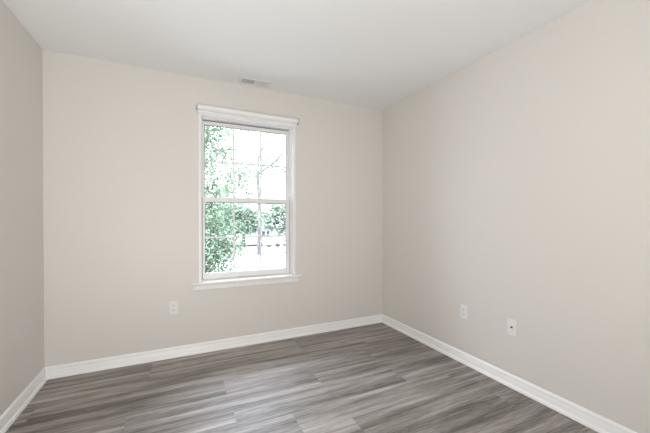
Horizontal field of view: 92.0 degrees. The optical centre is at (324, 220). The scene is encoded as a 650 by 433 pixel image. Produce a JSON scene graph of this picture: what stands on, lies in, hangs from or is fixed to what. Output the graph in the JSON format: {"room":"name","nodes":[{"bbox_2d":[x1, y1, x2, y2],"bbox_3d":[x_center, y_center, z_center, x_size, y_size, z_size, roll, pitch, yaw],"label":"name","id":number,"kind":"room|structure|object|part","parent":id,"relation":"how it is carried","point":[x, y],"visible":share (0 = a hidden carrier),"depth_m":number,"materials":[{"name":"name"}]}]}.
{"room":"empty bedroom","nodes":[
{"label":"empty bedroom","id":0,"kind":"room"},
{"bbox_2d":[0,0,43,415],"bbox_3d":[-1.324,-0.032,0.530,0.150,2.640,3.900,0,0,-25],"label":"wall","id":1,"kind":"structure","parent":0,"point":[21,74],"depth_m":1.98,"materials":[{"name":"white paint"}]},
{"bbox_2d":[0,367,47,432],"bbox_3d":[-1.275,1.145,0.644,0.029,0.086,3.750,0,0,-25],"label":"baseboard","id":2,"kind":"structure","parent":1,"relation":"attached to","point":[15,409],"depth_m":1.96,"materials":[{"name":"white paint"}]},
{"bbox_2d":[42,50,382,366],"bbox_3d":[-0.748,-0.048,3.052,3.344,2.640,0.170,0,0,-25],"label":"wall","id":3,"kind":"structure","parent":0,"point":[121,141],"depth_m":2.67,"materials":[{"name":"white paint"}]},
{"bbox_2d":[169,301,177,314],"bbox_3d":[-1.302,0.748,2.697,0.070,0.113,0.008,0,0,-25],"label":"wall outlet","id":4,"kind":"object","parent":3,"relation":"attached to","point":[173,305],"visible":1,"depth_m":2.69,"materials":[{"name":"white plastic"}]},
{"bbox_2d":[45,314,381,379],"bbox_3d":[-0.706,1.129,2.970,3.044,0.086,0.029,0,0,-25],"label":"baseboard","id":5,"kind":"structure","parent":3,"relation":"attached to","point":[63,370],"depth_m":2.77,"materials":[{"name":"white paint"}]},
{"bbox_2d":[192,113,301,290],"bbox_3d":[-0.734,-0.180,3.025,1.020,1.593,0.190,0,0,-25],"label":"window","id":6,"kind":"structure","parent":3,"relation":"in","point":[214,280],"depth_m":3.04,"materials":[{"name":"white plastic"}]},
{"bbox_3d":[-0.764,-0.549,3.087,0.832,0.751,0.030,0,0,-25],"label":"sash","id":7,"kind":"part","parent":6,"relation":"part of","materials":[{"name":"glass"}]},
{"bbox_3d":[-0.747,0.161,3.055,0.833,0.755,0.032,0,0,-25],"label":"sash","id":8,"kind":"part","parent":6,"relation":"part of","materials":[{"name":"white plastic"}]},
{"bbox_3d":[-0.715,0.555,2.990,1.020,0.018,0.103,0,0,-25],"label":"sill","id":9,"kind":"part","parent":6,"relation":"part of","materials":[{"name":"white paint"}]},
{"bbox_2d":[196,103,298,125],"bbox_3d":[-0.694,-0.985,2.944,0.957,0.069,0.061,0,0,-25],"label":"roller shade","id":10,"kind":"object","parent":6,"relation":"attached to","point":[201,108],"visible":1,"depth_m":2.91,"materials":[{"name":"white fabric"}]},
{"bbox_2d":[3,0,590,109],"bbox_3d":[0.088,-1.306,1.271,3.044,0.100,3.750,0,0,-25],"label":"ceiling","id":11,"kind":"structure","parent":0,"point":[375,54],"depth_m":2.15,"materials":[{"name":"white paint"}]},
{"bbox_2d":[237,77,271,87],"bbox_3d":[-0.642,-1.263,2.875,0.292,0.009,0.128,0,0,-25],"label":"ceiling vent","id":12,"kind":"object","parent":11,"relation":"in","point":[243,80],"visible":1,"depth_m":2.87,"materials":[{"name":"white metal"}]},
{"bbox_2d":[6,323,597,432],"bbox_3d":[0.088,1.233,1.288,3.044,0.100,3.750,0,0,-25],"label":"floor","id":13,"kind":"structure","parent":0,"point":[372,378],"depth_m":2.11,"materials":[{"name":"grey wood"}]},
{"bbox_2d":[382,0,649,432],"bbox_3d":[1.564,-0.041,1.893,0.150,2.640,3.900,0,0,-25],"label":"wall","id":14,"kind":"structure","parent":0,"point":[516,182],"depth_m":2.04,"materials":[{"name":"white paint"}]},
{"bbox_2d":[460,304,467,319],"bbox_3d":[1.149,0.753,2.594,0.008,0.113,0.070,0,0,-25],"label":"wall outlet","id":15,"kind":"object","parent":14,"relation":"attached to","point":[463,308],"visible":1,"depth_m":2.59,"materials":[{"name":"white plastic"}]},
{"bbox_2d":[382,314,636,432],"bbox_3d":[1.451,1.136,1.930,0.029,0.086,3.750,0,0,-25],"label":"baseboard","id":16,"kind":"structure","parent":14,"relation":"attached to","point":[598,423],"depth_m":2.15,"materials":[{"name":"white paint"}]},
{"bbox_2d":[507,318,516,336],"bbox_3d":[1.320,0.755,2.220,0.017,0.113,0.070,0,0,-25],"label":"cable plate","id":17,"kind":"object","parent":14,"relation":"attached to","point":[511,324],"visible":1,"depth_m":2.22,"materials":[{"name":"white plastic"}]},
{"label":"outside","id":18,"kind":"structure","parent":0,"visible":0},
{"bbox_2d":[206,229,284,271],"bbox_3d":[-18.481,3.815,72.240,150.000,0.200,139.600,0,0,-25],"label":"ground","id":19,"kind":"structure","parent":18,"point":[275,260],"depth_m":33.73,"materials":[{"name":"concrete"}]},
{"bbox_2d":[205,195,238,242],"bbox_3d":[-17.601,-0.311,54.407,7.354,8.287,7.495,0,0,34],"label":"street tree","id":20,"kind":"object","parent":19,"relation":"on","point":[222,195],"visible":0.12,"depth_m":53.38,"materials":[{"name":"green plant"}]},
{"bbox_2d":[205,126,271,272],"bbox_3d":[-3.284,0.366,6.438,3.482,7.568,3.943,0,1,41],"label":"leafy tree","id":21,"kind":"object","parent":19,"relation":"on","point":[218,252],"visible":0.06,"depth_m":6.47,"materials":[{"name":"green plant"}]},
{"bbox_2d":[216,203,265,244],"bbox_3d":[-12.228,0.358,47.334,7.464,7.043,7.284,0,0,11],"label":"street tree","id":22,"kind":"object","parent":19,"relation":"on","point":[248,211],"visible":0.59,"depth_m":46.36,"materials":[{"name":"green plant"}]},
{"bbox_2d":[245,132,285,254],"bbox_3d":[-5.739,-3.688,37.526,7.633,15.265,6.074,0,0,-25],"label":"tree","id":23,"kind":"object","parent":19,"relation":"on","point":[284,140],"visible":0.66,"depth_m":36.09,"materials":[{"name":"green plant"}]},
{"bbox_2d":[253,196,284,234],"bbox_3d":[-5.502,0.616,34.005,4.859,6.704,4.357,0,0,-4],"label":"street tree","id":24,"kind":"object","parent":19,"relation":"on","point":[275,210],"visible":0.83,"depth_m":33.47,"materials":[{"name":"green plant"}]},
{"bbox_2d":[254,219,284,242],"bbox_3d":[-6.673,1.559,57.999,12.000,4.500,8.000,0,0,-18],"label":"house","id":25,"kind":"structure","parent":19,"relation":"on","point":[264,239],"depth_m":53.55,"materials":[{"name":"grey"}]}
]}

